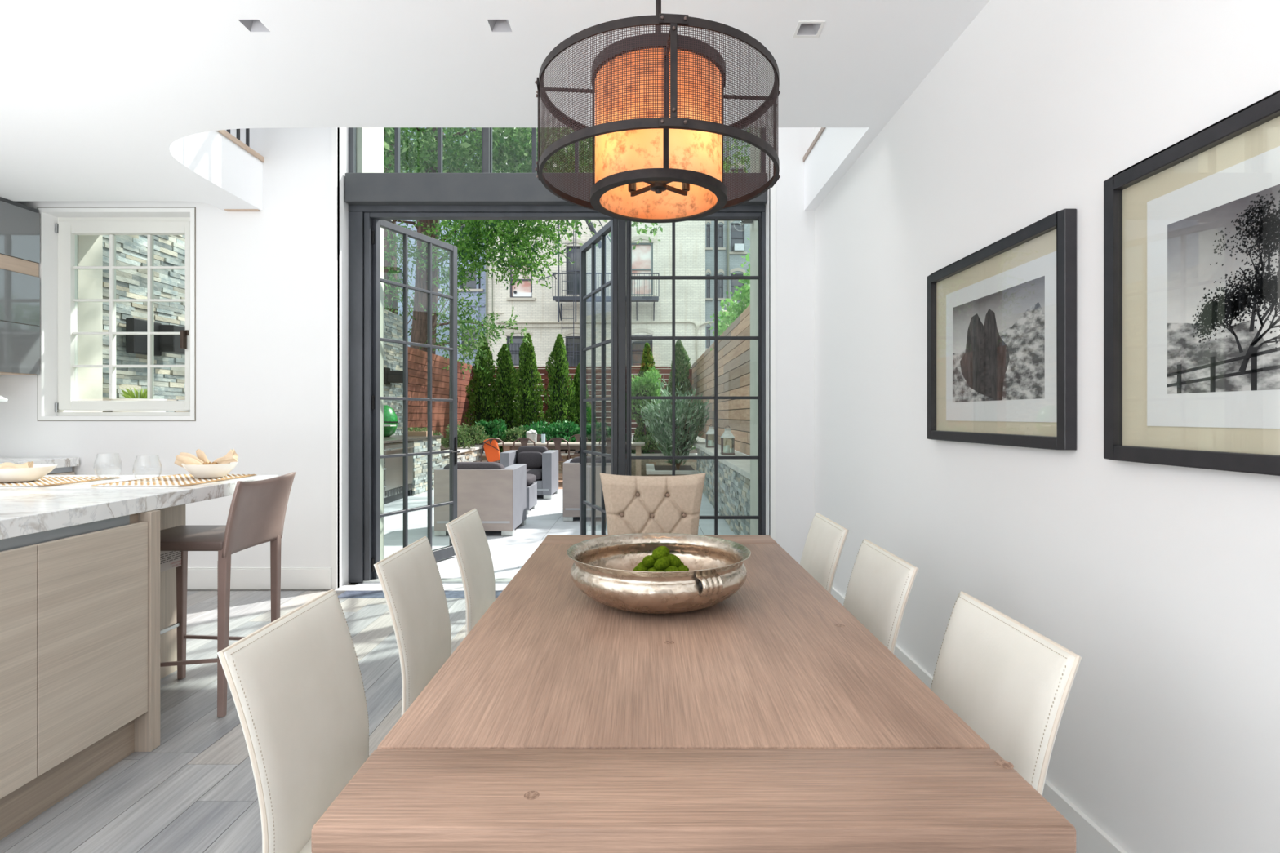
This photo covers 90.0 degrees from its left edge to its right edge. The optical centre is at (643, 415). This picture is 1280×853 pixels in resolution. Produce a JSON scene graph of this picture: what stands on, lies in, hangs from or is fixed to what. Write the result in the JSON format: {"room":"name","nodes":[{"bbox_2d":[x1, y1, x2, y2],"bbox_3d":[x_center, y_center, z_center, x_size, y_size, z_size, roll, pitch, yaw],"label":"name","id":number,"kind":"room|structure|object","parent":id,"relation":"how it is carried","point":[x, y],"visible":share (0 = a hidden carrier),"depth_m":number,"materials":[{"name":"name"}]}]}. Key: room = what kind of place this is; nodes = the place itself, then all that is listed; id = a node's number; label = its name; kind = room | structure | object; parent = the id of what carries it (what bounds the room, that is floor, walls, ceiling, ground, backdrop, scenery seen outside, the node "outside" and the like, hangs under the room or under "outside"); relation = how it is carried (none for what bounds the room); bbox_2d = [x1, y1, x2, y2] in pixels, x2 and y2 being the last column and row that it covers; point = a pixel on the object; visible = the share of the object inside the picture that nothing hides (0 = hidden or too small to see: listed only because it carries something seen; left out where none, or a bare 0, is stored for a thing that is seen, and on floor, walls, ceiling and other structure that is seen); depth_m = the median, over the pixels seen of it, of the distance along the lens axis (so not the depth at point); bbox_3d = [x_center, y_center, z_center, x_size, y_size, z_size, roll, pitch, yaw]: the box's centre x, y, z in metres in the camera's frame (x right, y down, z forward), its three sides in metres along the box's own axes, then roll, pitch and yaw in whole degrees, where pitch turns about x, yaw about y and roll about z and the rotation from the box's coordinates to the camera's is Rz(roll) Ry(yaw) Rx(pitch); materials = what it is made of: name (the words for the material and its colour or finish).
{"room":"dining room","nodes":[
{"label":"dining room","id":0,"kind":"room"},
{"bbox_2d":[0,582,506,852],"bbox_3d":[-1.725,1.308,0.625,6.110,0.124,8.450,0,0,0],"label":"floor","id":1,"kind":"structure","parent":0,"point":[196,792],"depth_m":2.30,"materials":[{"name":"grey wood"}]},
{"bbox_2d":[46,466,75,475],"bbox_3d":[-4.378,0.806,3.595,0.595,0.887,1.990,0,0,0],"label":"base cabinet","id":2,"kind":"object","parent":1,"relation":"on","point":[66,470],"visible":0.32,"depth_m":4.50,"materials":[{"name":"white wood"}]},
{"bbox_2d":[0,457,79,467],"bbox_3d":[-4.367,0.331,3.600,0.625,0.062,2.000,0,0,0],"label":"countertop","id":3,"kind":"structure","parent":2,"relation":"on","point":[61,462],"depth_m":4.44,"materials":[{"name":"stone"}]},
{"bbox_2d":[0,504,185,840],"bbox_3d":[-2.441,0.804,2.325,1.218,0.891,1.750,0,0,0],"label":"base cabinet","id":4,"kind":"object","parent":1,"relation":"on","point":[84,608],"visible":0.84,"depth_m":2.10,"materials":[{"name":"brown wood"}]},
{"bbox_2d":[0,475,278,539],"bbox_3d":[-2.575,0.329,2.345,1.450,0.058,1.790,0,0,0],"label":"countertop","id":5,"kind":"structure","parent":4,"relation":"on","point":[24,510],"depth_m":2.37,"materials":[{"name":"stone"}]},
{"bbox_2d":[0,476,119,486],"bbox_3d":[-2.740,0.295,2.886,0.441,0.005,0.392,0,0,0],"label":"placemat","id":6,"kind":"object","parent":5,"relation":"on","point":[44,481],"visible":0.73,"depth_m":2.87,"materials":[{"name":"wicker"}]},
{"bbox_2d":[0,464,57,482],"bbox_3d":[-2.780,0.259,2.840,0.264,0.066,0.264,0,0,0],"label":"serving bowl","id":7,"kind":"object","parent":6,"relation":"on","point":[37,472],"visible":0.93,"depth_m":2.79,"materials":[{"name":"white ceramic"}]},
{"bbox_2d":[89,474,256,486],"bbox_3d":[-2.140,0.295,2.956,0.401,0.005,0.512,0,0,0],"label":"placemat","id":8,"kind":"object","parent":5,"relation":"on","point":[177,480],"visible":0.83,"depth_m":2.87,"materials":[{"name":"wicker"}]},
{"bbox_2d":[181,461,238,478],"bbox_3d":[-2.045,0.258,3.020,0.224,0.068,0.224,0,0,0],"label":"serving bowl","id":9,"kind":"object","parent":8,"relation":"on","point":[199,471],"visible":0.89,"depth_m":2.95,"materials":[{"name":"white ceramic"}]},
{"bbox_2d":[173,452,204,467],"bbox_3d":[-2.109,0.220,3.007,0.171,0.093,0.032,0,0,-5],"label":"napkin","id":10,"kind":"object","parent":9,"relation":"in","point":[184,458],"visible":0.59,"depth_m":3.00,"materials":[{"name":"beige fabric"}]},
{"bbox_2d":[213,448,238,464],"bbox_3d":[-1.977,0.213,3.019,0.129,0.111,0.033,0,0,0],"label":"napkin","id":11,"kind":"object","parent":9,"relation":"in","point":[231,456],"visible":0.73,"depth_m":3.01,"materials":[{"name":"beige fabric"}]},
{"bbox_2d":[160,471,295,717],"bbox_3d":[-1.937,0.760,2.849,0.548,0.980,0.420,0,0,0],"label":"bar stool","id":12,"kind":"object","parent":1,"relation":"on","point":[258,508],"visible":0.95,"depth_m":2.84,"materials":[{"name":"beige leather"}]},
{"bbox_2d":[217,588,368,852],"bbox_3d":[-0.529,0.838,1.367,0.490,0.824,0.422,0,0,0],"label":"dining chair","id":13,"kind":"object","parent":1,"relation":"on","point":[295,684],"visible":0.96,"depth_m":1.29,"materials":[{"name":"beige leather"}]},
{"bbox_2d":[373,536,450,715],"bbox_3d":[-0.535,0.838,2.053,0.490,0.824,0.422,0,0,0],"label":"dining chair","id":14,"kind":"object","parent":1,"relation":"on","point":[410,579],"visible":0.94,"depth_m":1.97,"materials":[{"name":"beige leather"}]},
{"bbox_2d":[445,508,495,636],"bbox_3d":[-0.539,0.838,2.735,0.490,0.824,0.422,0,0,0],"label":"dining chair","id":15,"kind":"object","parent":1,"relation":"on","point":[466,532],"visible":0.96,"depth_m":2.65,"materials":[{"name":"beige leather"}]},
{"bbox_2d":[600,472,706,534],"bbox_3d":[0.043,0.763,2.870,0.510,0.973,0.501,0,0,0],"label":"tufted chair","id":16,"kind":"object","parent":1,"relation":"on","point":[633,504],"visible":0.46,"depth_m":3.02,"materials":[{"name":"fabric"}]},
{"bbox_2d":[311,534,1075,852],"bbox_3d":[0.060,0.870,1.696,0.915,0.760,1.871,0,0,0],"label":"dining table","id":17,"kind":"object","parent":1,"relation":"on","point":[766,717],"visible":0.97,"depth_m":0.95,"materials":[{"name":"brown wood"}]},
{"bbox_2d":[566,533,751,613],"bbox_3d":[0.039,0.422,1.700,0.484,0.133,0.484,0,0,28],"label":"metal bowl","id":18,"kind":"object","parent":17,"relation":"on","point":[602,569],"visible":0.99,"depth_m":1.56,"materials":[{"name":"silver metal"}]},
{"bbox_2d":[800,512,848,594],"bbox_3d":[0.525,0.838,2.606,0.490,0.824,0.422,0,0,0],"label":"dining chair","id":19,"kind":"object","parent":1,"relation":"on","point":[825,540],"visible":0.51,"depth_m":2.53,"materials":[{"name":"beige leather"}]},
{"bbox_2d":[843,538,919,653],"bbox_3d":[0.529,0.838,2.007,0.490,0.824,0.422,0,0,0],"label":"dining chair","id":20,"kind":"object","parent":1,"relation":"on","point":[881,583],"visible":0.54,"depth_m":1.93,"materials":[{"name":"beige leather"}]},
{"bbox_2d":[930,591,1082,795],"bbox_3d":[0.535,0.838,1.345,0.490,0.824,0.422,0,0,0],"label":"dining chair","id":21,"kind":"object","parent":1,"relation":"on","point":[1011,683],"visible":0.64,"depth_m":1.27,"materials":[{"name":"beige leather"}]},
{"bbox_2d":[0,127,814,591],"bbox_3d":[-1.690,-1.500,4.730,6.140,5.700,0.240,0,0,0],"label":"wall","id":22,"kind":"structure","parent":0,"point":[264,277],"depth_m":4.61,"materials":[{"name":"white paint"}]},
{"bbox_2d":[37,207,195,421],"bbox_3d":[-3.796,-0.731,4.699,1.140,1.541,0.193,0,0,0],"label":"window","id":23,"kind":"structure","parent":22,"relation":"in","point":[68,229],"depth_m":4.71,"materials":[{"name":"white paint"}]},
{"bbox_2d":[111,386,167,412],"bbox_3d":[-4.530,0.495,5.750,0.400,1.510,0.400,0,0,0],"label":"pot","id":24,"kind":"object","parent":23,"relation":"on","point":[130,396],"visible":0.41,"depth_m":5.67,"materials":[{"name":"white ceramic"}]},
{"bbox_2d":[186,567,331,589],"bbox_3d":[-3.150,1.172,4.602,1.800,0.156,0.016,0,0,0],"label":"baseboard","id":25,"kind":"structure","parent":22,"relation":"attached to","point":[198,578],"depth_m":4.59,"materials":[{"name":"white paint"}]},
{"bbox_2d":[217,127,825,162],"bbox_3d":[-0.782,-1.843,3.920,4.025,0.034,1.380,0,0,0],"label":"trim","id":26,"kind":"structure","parent":22,"relation":"attached to","point":[224,132],"depth_m":4.34,"materials":[{"name":"brown wood"}]},
{"bbox_2d":[331,127,775,589],"bbox_3d":[-0.648,-1.250,4.622,3.193,5.000,0.036,0,0,0],"label":"trim","id":27,"kind":"structure","parent":22,"relation":"attached to","point":[335,252],"depth_m":4.60,"materials":[{"name":"white paint"}]},
{"bbox_2d":[344,173,766,204],"bbox_3d":[-0.646,-1.679,4.760,3.102,0.213,0.120,0,0,0],"label":"beam","id":28,"kind":"structure","parent":22,"relation":"attached to","point":[360,188],"depth_m":4.70,"materials":[{"name":"metal"}]},
{"bbox_2d":[348,204,765,582],"bbox_3d":[-0.648,-0.157,4.830,3.117,2.834,0.100,0,0,0],"label":"door frame","id":29,"kind":"structure","parent":22,"relation":"in","point":[360,216],"depth_m":4.78,"materials":[{"name":"paint"}]},
{"bbox_2d":[371,218,460,579],"bbox_3d":[-1.865,-0.132,5.265,0.156,2.740,0.944,0,0,24],"label":"door","id":30,"kind":"structure","parent":29,"relation":"attached to","point":[446,552],"depth_m":5.14,"materials":[{"name":"paint"}]},
{"bbox_2d":[574,219,618,534],"bbox_3d":[-0.380,-0.132,5.292,0.156,2.740,0.944,0,0,-22],"label":"door","id":31,"kind":"structure","parent":29,"relation":"attached to","point":[606,228],"depth_m":5.42,"materials":[{"name":"paint"}]},
{"bbox_2d":[629,216,761,534],"bbox_3d":[0.389,-0.129,4.823,0.990,2.733,0.046,0,0,0],"label":"window","id":32,"kind":"structure","parent":29,"relation":"attached to","point":[673,277],"depth_m":4.80,"materials":[{"name":"grey metal"}]},
{"bbox_2d":[348,127,765,173],"bbox_3d":[-0.648,-2.868,4.790,3.117,2.165,0.080,0,0,0],"label":"window","id":33,"kind":"structure","parent":22,"relation":"in","point":[486,132],"depth_m":4.79,"materials":[{"name":"paint"}]},
{"bbox_2d":[72,127,759,560],"bbox_3d":[-1.600,-2.850,5.050,8.000,8.800,0.400,0,0,0],"label":"wall","id":34,"kind":"structure","parent":0,"point":[370,140],"depth_m":5.13,"materials":[{"name":"paint"}]},
{"bbox_2d":[0,0,989,210],"bbox_3d":[-1.725,-1.653,0.555,5.910,0.353,8.110,0,0,0],"label":"ceiling","id":35,"kind":"structure","parent":0,"point":[101,100],"depth_m":2.77,"materials":[{"name":"white paint"}]},
{"bbox_2d":[238,19,270,31],"bbox_3d":[-1.475,-1.504,2.424,0.077,0.055,0.077,0,0,0],"label":"recessed light","id":36,"kind":"object","parent":35,"relation":"in","point":[252,25],"visible":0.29,"depth_m":2.45,"materials":[{"name":"grey metal"}]},
{"bbox_2d":[487,19,511,31],"bbox_3d":[-0.545,-1.504,2.424,0.077,0.055,0.077,0,0,0],"label":"recessed light","id":37,"kind":"object","parent":35,"relation":"in","point":[496,25],"visible":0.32,"depth_m":2.45,"materials":[{"name":"grey metal"}]},
{"bbox_2d":[534,0,780,222],"bbox_3d":[0.039,-1.022,1.700,0.636,0.911,0.636,0,0,0],"label":"pendant lamp","id":38,"kind":"object","parent":35,"relation":"hanging from","point":[659,130],"visible":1,"depth_m":1.54,"materials":[{"name":"brown metal"}]},
{"bbox_2d":[792,20,825,37],"bbox_3d":[0.630,-1.503,2.444,0.100,0.058,0.100,0,0,0],"label":"recessed light","id":39,"kind":"object","parent":35,"relation":"in","point":[804,28],"visible":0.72,"depth_m":2.47,"materials":[{"name":"grey metal"}]},
{"bbox_2d":[814,0,1279,852],"bbox_3d":[1.305,-1.500,0.505,0.150,5.700,8.210,0,0,0],"label":"wall","id":40,"kind":"structure","parent":0,"point":[1164,580],"depth_m":1.82,"materials":[{"name":"white paint"}]},
{"bbox_2d":[831,586,1127,852],"bbox_3d":[1.222,1.180,0.555,0.016,0.140,8.110,0,0,0],"label":"baseboard","id":41,"kind":"structure","parent":40,"relation":"attached to","point":[1090,837],"depth_m":1.81,"materials":[{"name":"white paint"}]},
{"bbox_2d":[927,208,1076,449],"bbox_3d":[1.212,-0.245,2.257,0.034,0.689,0.885,0,0,0],"label":"framed picture","id":42,"kind":"object","parent":40,"relation":"attached to","point":[1002,317],"visible":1,"depth_m":2.12,"materials":[{"name":"black wood"}]},
{"bbox_2d":[952,275,1044,402],"bbox_3d":[1.214,-0.238,2.225,0.001,0.372,0.575,0,0,0],"label":"print","id":43,"kind":"object","parent":42,"relation":"attached to","point":[998,333],"depth_m":2.17},
{"bbox_2d":[1103,89,1279,475],"bbox_3d":[1.212,-0.249,1.143,0.034,0.725,1.045,0,0,0],"label":"framed picture","id":44,"kind":"object","parent":40,"relation":"attached to","point":[1192,227],"visible":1,"depth_m":1.40,"materials":[{"name":"black wood"}]},
{"bbox_2d":[1167,184,1279,394],"bbox_3d":[1.214,-0.246,1.142,0.001,0.392,0.684,0,0,0],"label":"print","id":45,"kind":"object","parent":44,"relation":"attached to","point":[1224,254],"depth_m":1.33,"materials":[{"name":"black paper"}]},
{"bbox_3d":[-4.720,-1.500,0.505,0.080,5.700,8.210,0,0,0],"label":"wall","id":46,"kind":"structure","parent":0,"visible":0},
{"bbox_2d":[0,196,39,375],"bbox_3d":[-4.505,-0.883,4.095,0.350,1.186,0.990,0,0,0],"label":"upper cabinet","id":47,"kind":"object","parent":46,"relation":"attached to","point":[20,224],"visible":1,"depth_m":4.44,"materials":[{"name":"grey glass"}]},
{"label":"outside","id":48,"kind":"structure","parent":0,"visible":0},
{"bbox_2d":[355,472,734,585],"bbox_3d":[-1.689,1.282,9.450,6.178,0.056,9.500,0,0,0],"label":"terrace","id":49,"kind":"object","parent":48,"point":[508,553],"visible":0.14,"depth_m":6.92,"materials":[{"name":"grey"}]},
{"bbox_2d":[383,441,414,504],"bbox_3d":[-4.139,0.835,8.450,1.182,0.870,3.100,0,0,0],"label":"outdoor grill","id":50,"kind":"object","parent":49,"relation":"on","point":[393,467],"visible":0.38,"depth_m":9.28,"materials":[{"name":"silver metal"}]},
{"bbox_2d":[387,484,412,497],"bbox_3d":[-3.596,1.100,9.455,0.004,0.080,0.950,0,0,0],"label":"vent","id":51,"kind":"object","parent":50,"relation":"attached to","point":[397,489],"depth_m":9.34,"materials":[{"name":"grey metal"}]},
{"bbox_2d":[383,435,443,444],"bbox_3d":[-4.155,0.369,9.140,1.170,0.038,4.520,0,0,0],"label":"countertop","id":52,"kind":"structure","parent":50,"relation":"on","point":[393,438],"depth_m":10.04,"materials":[{"name":"stone"}]},
{"bbox_2d":[383,404,398,436],"bbox_3d":[-4.268,0.087,10.443,0.535,0.525,0.685,0,0,0],"label":"smoker","id":53,"kind":"object","parent":52,"relation":"on","point":[390,421],"visible":0.42,"depth_m":10.44,"materials":[{"name":"green ceramic"}]},
{"bbox_2d":[408,437,440,495],"bbox_3d":[-4.165,0.830,10.680,1.150,0.880,1.320,0,0,0],"label":"wall","id":54,"kind":"structure","parent":49,"relation":"on","point":[420,446],"depth_m":10.49,"materials":[{"name":"grey stone"}]},
{"bbox_2d":[434,462,526,535],"bbox_3d":[-1.770,0.870,7.035,0.820,0.760,0.789,0,0,0],"label":"armchair","id":55,"kind":"object","parent":49,"relation":"on","point":[498,493],"visible":0.91,"depth_m":6.64,"materials":[{"name":"grey wood"}]},
{"bbox_2d":[443,462,505,469],"bbox_3d":[-1.790,0.670,6.760,0.660,0.360,0.180,0,0,0],"label":"cushion","id":56,"kind":"object","parent":55,"relation":"on","point":[460,465],"depth_m":6.68,"materials":[{"name":"grey fabric"}]},
{"bbox_2d":[473,438,504,462],"bbox_3d":[-2.701,0.816,11.123,0.500,0.867,0.549,0,0,-35],"label":"metal chair","id":57,"kind":"object","parent":49,"relation":"on","point":[490,440],"visible":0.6,"depth_m":10.92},
{"bbox_2d":[482,438,499,462],"bbox_3d":[-2.600,0.590,10.937,0.286,0.417,0.127,0,0,0],"label":"cushion","id":58,"kind":"object","parent":57,"relation":"on","point":[491,451],"visible":0.88,"depth_m":10.90,"materials":[{"name":"orange fabric"}]},
{"bbox_2d":[499,445,558,498],"bbox_3d":[-1.772,0.865,9.995,0.775,0.770,0.810,0,0,0],"label":"armchair","id":59,"kind":"object","parent":49,"relation":"on","point":[541,462],"visible":0.57,"depth_m":9.83,"materials":[{"name":"grey wood"}]},
{"bbox_2d":[516,451,542,468],"bbox_3d":[-1.788,0.700,10.080,0.405,0.260,0.120,0,0,0],"label":"throw pillow","id":60,"kind":"object","parent":59,"relation":"on","point":[533,460],"depth_m":10.02,"materials":[{"name":"grey fabric"}]},
{"bbox_2d":[516,445,547,468],"bbox_3d":[-1.772,0.660,10.210,0.495,0.360,0.180,0,0,0],"label":"cushion","id":61,"kind":"object","parent":59,"relation":"on","point":[541,449],"depth_m":10.13,"materials":[{"name":"grey fabric"}]},
{"bbox_2d":[526,467,542,479],"bbox_3d":[-1.772,0.905,9.935,0.495,0.150,0.690,0,0,0],"label":"seat cushion","id":62,"kind":"object","parent":59,"relation":"on","point":[537,472],"depth_m":9.65,"materials":[{"name":"grey fabric"}]},
{"bbox_2d":[526,473,537,514],"bbox_3d":[-1.778,1.015,8.415,0.665,0.470,0.630,0,0,0],"label":"ottoman","id":63,"kind":"object","parent":49,"relation":"on","point":[531,486],"visible":0.22,"depth_m":8.32,"materials":[{"name":"grey wood"}]},
{"bbox_2d":[497,441,644,475],"bbox_3d":[-1.365,0.885,12.200,2.770,0.730,0.900,0,0,0],"label":"garden table","id":64,"kind":"object","parent":49,"relation":"on","point":[637,446],"visible":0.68,"depth_m":11.87,"materials":[{"name":"beige stone"}]},
{"bbox_2d":[562,456,611,520],"bbox_3d":[-0.575,0.870,7.965,0.770,0.760,0.789,0,0,0],"label":"armchair","id":65,"kind":"object","parent":49,"relation":"on","point":[571,468],"visible":0.36,"depth_m":7.57,"materials":[{"name":"grey wood"}]},
{"bbox_2d":[569,456,611,462],"bbox_3d":[-0.595,0.670,7.690,0.610,0.360,0.180,0,0,0],"label":"cushion","id":66,"kind":"object","parent":65,"relation":"on","point":[598,459],"depth_m":7.61,"materials":[{"name":"grey fabric"}]},
{"bbox_2d":[645,463,698,475],"bbox_3d":[0.507,1.143,12.270,0.935,0.315,1.860,0,0,0],"label":"wall","id":67,"kind":"structure","parent":49,"relation":"on","point":[651,469],"depth_m":11.47,"materials":[{"name":"stone"}]},
{"bbox_2d":[693,441,750,534],"bbox_3d":[1.218,0.906,8.854,0.565,0.787,7.207,0,0,0],"label":"wall","id":68,"kind":"structure","parent":49,"relation":"on","point":[733,475],"depth_m":7.29,"materials":[{"name":"grey stone"}]},
{"bbox_2d":[640,378,710,470],"bbox_3d":[0.616,0.155,11.845,1.339,1.719,0.972,0,0,-18],"label":"shrub","id":69,"kind":"object","parent":68,"relation":"on","point":[686,420],"visible":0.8,"depth_m":11.76,"materials":[{"name":"green plant"}]},
{"bbox_2d":[692,304,750,455],"bbox_3d":[1.364,-0.442,11.480,0.072,1.904,12.440,0,0,0],"label":"fence","id":70,"kind":"object","parent":68,"relation":"on","point":[733,355],"visible":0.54,"depth_m":9.84,"materials":[{"name":"brown wood"}]},
{"bbox_2d":[708,237,750,350],"bbox_3d":[1.444,-1.791,10.259,0.741,1.261,3.760,0,0,-5],"label":"vine","id":71,"kind":"object","parent":70,"relation":"attached to","point":[736,309],"visible":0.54,"depth_m":9.75,"materials":[{"name":"green plant"}]},
{"bbox_2d":[720,426,735,454],"bbox_3d":[1.107,0.324,8.450,0.174,0.378,0.174,0,0,0],"label":"lantern","id":72,"kind":"object","parent":68,"relation":"on","point":[727,433],"visible":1,"depth_m":8.40,"materials":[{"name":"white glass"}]},
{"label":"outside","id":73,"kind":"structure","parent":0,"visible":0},
{"bbox_3d":[-5.000,1.480,24.930,70.000,0.340,40.140,0,0,0],"label":"ground","id":74,"kind":"structure","parent":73,"visible":0},
{"bbox_2d":[102,235,403,435],"bbox_3d":[-4.870,-0.299,8.955,0.280,3.298,7.410,0,0,0],"label":"wall","id":75,"kind":"structure","parent":74,"relation":"on","point":[169,383],"depth_m":6.24,"materials":[{"name":"grey stone"}]},
{"bbox_2d":[125,317,185,355],"bbox_3d":[-4.630,-0.730,6.100,0.260,0.320,0.600,0,0,0],"label":"television","id":76,"kind":"object","parent":75,"relation":"attached to","point":[135,344],"visible":0.83,"depth_m":6.04,"materials":[{"name":"black metal"}]},
{"bbox_2d":[383,367,403,384],"bbox_3d":[-4.599,-0.725,11.850,0.318,0.310,0.439,0,0,0],"label":"speaker","id":77,"kind":"object","parent":75,"relation":"attached to","point":[389,376],"visible":0.77,"depth_m":11.76},
{"bbox_2d":[408,346,471,438],"bbox_3d":[-4.779,-0.322,15.190,0.063,2.144,5.020,0,0,0],"label":"fence","id":78,"kind":"object","parent":75,"relation":"on","point":[417,358],"visible":0.55,"depth_m":14.54,"materials":[{"name":"red wood"}]},
{"bbox_2d":[383,127,398,314],"bbox_3d":[-6.293,-4.515,15.900,0.519,9.472,0.400,0,0,0],"label":"slender tree","id":79,"kind":"object","parent":74,"relation":"on","point":[386,263],"visible":0.03,"depth_m":15.75,"materials":[{"name":"green plant"}]},
{"bbox_2d":[395,127,485,419],"bbox_3d":[-15.329,-7.150,27.140,17.342,17.200,0.420,0,0,0],"label":"house","id":80,"kind":"structure","parent":74,"relation":"on","point":[475,288],"depth_m":27.00,"materials":[{"name":"paint"}]},
{"bbox_2d":[412,442,500,496],"bbox_3d":[-4.150,0.989,13.800,1.220,0.622,7.600,0,0,0],"label":"wall","id":81,"kind":"structure","parent":74,"relation":"on","point":[420,485],"depth_m":11.01,"materials":[{"name":"grey stone"}]},
{"bbox_2d":[440,424,475,448],"bbox_3d":[-3.553,0.507,12.202,0.659,0.765,0.513,0,0,0],"label":"shrub","id":82,"kind":"object","parent":81,"relation":"on","point":[461,439],"visible":0.64,"depth_m":12.13,"materials":[{"name":"green plant"}]},
{"bbox_2d":[457,421,489,448],"bbox_3d":[-3.612,0.402,13.289,0.851,0.576,0.700,0,0,0],"label":"shrub","id":83,"kind":"object","parent":81,"relation":"on","point":[475,436],"visible":0.58,"depth_m":13.23,"materials":[{"name":"green plant"}]},
{"bbox_2d":[462,334,497,428],"bbox_3d":[-4.141,-0.691,16.443,0.925,2.791,0.948,0,0,0],"label":"conifer","id":84,"kind":"object","parent":81,"relation":"on","point":[482,393],"visible":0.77,"depth_m":16.24,"materials":[{"name":"green plant"}]},
{"bbox_2d":[489,343,519,431],"bbox_3d":[-3.555,-0.580,16.518,0.966,2.569,0.928,0,0,14],"label":"conifer","id":85,"kind":"object","parent":81,"relation":"on","point":[505,388],"visible":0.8,"depth_m":16.34,"materials":[{"name":"green plant"}]},
{"bbox_2d":[383,127,750,378],"bbox_3d":[-2.249,-4.385,13.257,9.692,9.213,13.691,0,0,0],"label":"street tree","id":86,"kind":"object","parent":74,"relation":"on","point":[421,157],"visible":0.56,"depth_m":13.59,"materials":[{"name":"green plant"}]},
{"bbox_2d":[471,366,692,447],"bbox_3d":[-1.710,-0.056,17.744,6.096,2.611,0.112,0,0,0],"label":"fence","id":87,"kind":"object","parent":74,"relation":"on","point":[544,377],"visible":0.17,"depth_m":17.69,"materials":[{"name":"red wood"}]},
{"bbox_2d":[479,448,697,472],"bbox_3d":[-1.124,1.070,15.810,4.952,0.460,3.680,0,0,0],"label":"wall","id":88,"kind":"structure","parent":74,"relation":"on","point":[692,463],"depth_m":14.00,"materials":[{"name":"stone"}]},
{"bbox_2d":[474,417,509,442],"bbox_3d":[-3.406,0.467,14.297,0.959,0.846,0.679,0,0,0],"label":"shrub","id":89,"kind":"object","parent":88,"relation":"on","point":[491,427],"visible":0.57,"depth_m":14.14,"materials":[{"name":"green plant"}]},
{"bbox_2d":[497,424,526,447],"bbox_3d":[-2.997,0.544,14.314,0.933,0.693,0.745,0,0,0],"label":"shrub","id":90,"kind":"object","parent":88,"relation":"on","point":[513,436],"visible":0.53,"depth_m":14.15,"materials":[{"name":"green plant"}]},
{"bbox_2d":[511,333,545,430],"bbox_3d":[-2.974,-0.614,16.267,0.920,3.009,0.898,0,0,0],"label":"conifer","id":91,"kind":"object","parent":88,"relation":"on","point":[528,397],"visible":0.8,"depth_m":16.15,"materials":[{"name":"green plant"}]},
{"bbox_2d":[517,420,552,441],"bbox_3d":[-2.442,0.485,14.606,1.133,0.809,1.095,0,0,43],"label":"shrub","id":92,"kind":"object","parent":88,"relation":"on","point":[540,428],"visible":0.3,"depth_m":14.49,"materials":[{"name":"green plant"}]},
{"bbox_2d":[539,333,579,435],"bbox_3d":[-2.122,-0.595,16.218,0.933,2.968,1.001,0,0,-25],"label":"conifer","id":93,"kind":"object","parent":88,"relation":"on","point":[558,380],"visible":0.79,"depth_m":16.05,"materials":[{"name":"green plant"}]},
{"bbox_2d":[540,419,591,453],"bbox_3d":[-1.794,0.482,14.490,1.174,0.815,0.987,0,0,-25],"label":"shrub","id":94,"kind":"object","parent":88,"relation":"on","point":[566,430],"visible":0.59,"depth_m":14.31,"materials":[{"name":"green plant"}]},
{"bbox_2d":[567,363,591,428],"bbox_3d":[-1.625,-0.256,16.569,0.775,2.285,0.772,0,0,7],"label":"conifer","id":95,"kind":"object","parent":88,"relation":"on","point":[576,377],"visible":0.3,"depth_m":16.46,"materials":[{"name":"green plant"}]},
{"bbox_2d":[586,420,611,453],"bbox_3d":[-0.913,0.493,14.623,1.226,0.793,0.996,0,0,0],"label":"shrub","id":96,"kind":"object","parent":88,"relation":"on","point":[598,427],"visible":0.34,"depth_m":14.37,"materials":[{"name":"green plant"}]},
{"bbox_2d":[631,342,659,450],"bbox_3d":[0.057,-0.489,16.194,0.758,2.734,0.731,0,0,31],"label":"conifer","id":97,"kind":"object","parent":88,"relation":"on","point":[647,360],"visible":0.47,"depth_m":16.11,"materials":[{"name":"green plant"}]},
{"bbox_2d":[631,365,662,435],"bbox_3d":[-0.042,-0.137,14.818,1.176,2.054,0.896,0,0,4],"label":"shrub","id":98,"kind":"object","parent":88,"relation":"on","point":[642,386],"visible":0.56,"depth_m":14.58,"materials":[{"name":"green plant"}]},
{"bbox_2d":[631,433,663,452],"bbox_3d":[0.072,0.639,14.320,1.308,0.502,1.263,0,0,-34],"label":"shrub","id":99,"kind":"object","parent":88,"relation":"on","point":[650,443],"visible":0.33,"depth_m":14.11,"materials":[{"name":"green plant"}]},
{"bbox_2d":[661,339,696,449],"bbox_3d":[0.887,-0.514,16.032,0.936,2.808,0.929,0,0,0],"label":"conifer","id":100,"kind":"object","parent":88,"relation":"on","point":[682,365],"visible":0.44,"depth_m":15.89,"materials":[{"name":"green plant"}]},
{"bbox_2d":[485,127,714,448],"bbox_3d":[-1.749,-7.150,26.125,9.330,17.200,0.450,0,0,0],"label":"apartment building","id":101,"kind":"structure","parent":74,"relation":"on","point":[535,307],"depth_m":26.00,"materials":[{"name":"paint"}]},
{"bbox_2d":[538,148,659,359],"bbox_3d":[-1.711,-6.727,25.149,4.624,9.068,1.541,0,0,0],"label":"fire escape","id":102,"kind":"object","parent":101,"relation":"attached to","point":[557,299],"visible":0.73,"depth_m":24.92,"materials":[{"name":"grey metal"}]},
{"bbox_2d":[705,127,750,441],"bbox_3d":[9.184,-8.650,32.050,13.633,20.200,0.600,0,0,0],"label":"house","id":103,"kind":"structure","parent":74,"relation":"on","point":[732,243],"depth_m":32.00,"materials":[{"name":"brick"}]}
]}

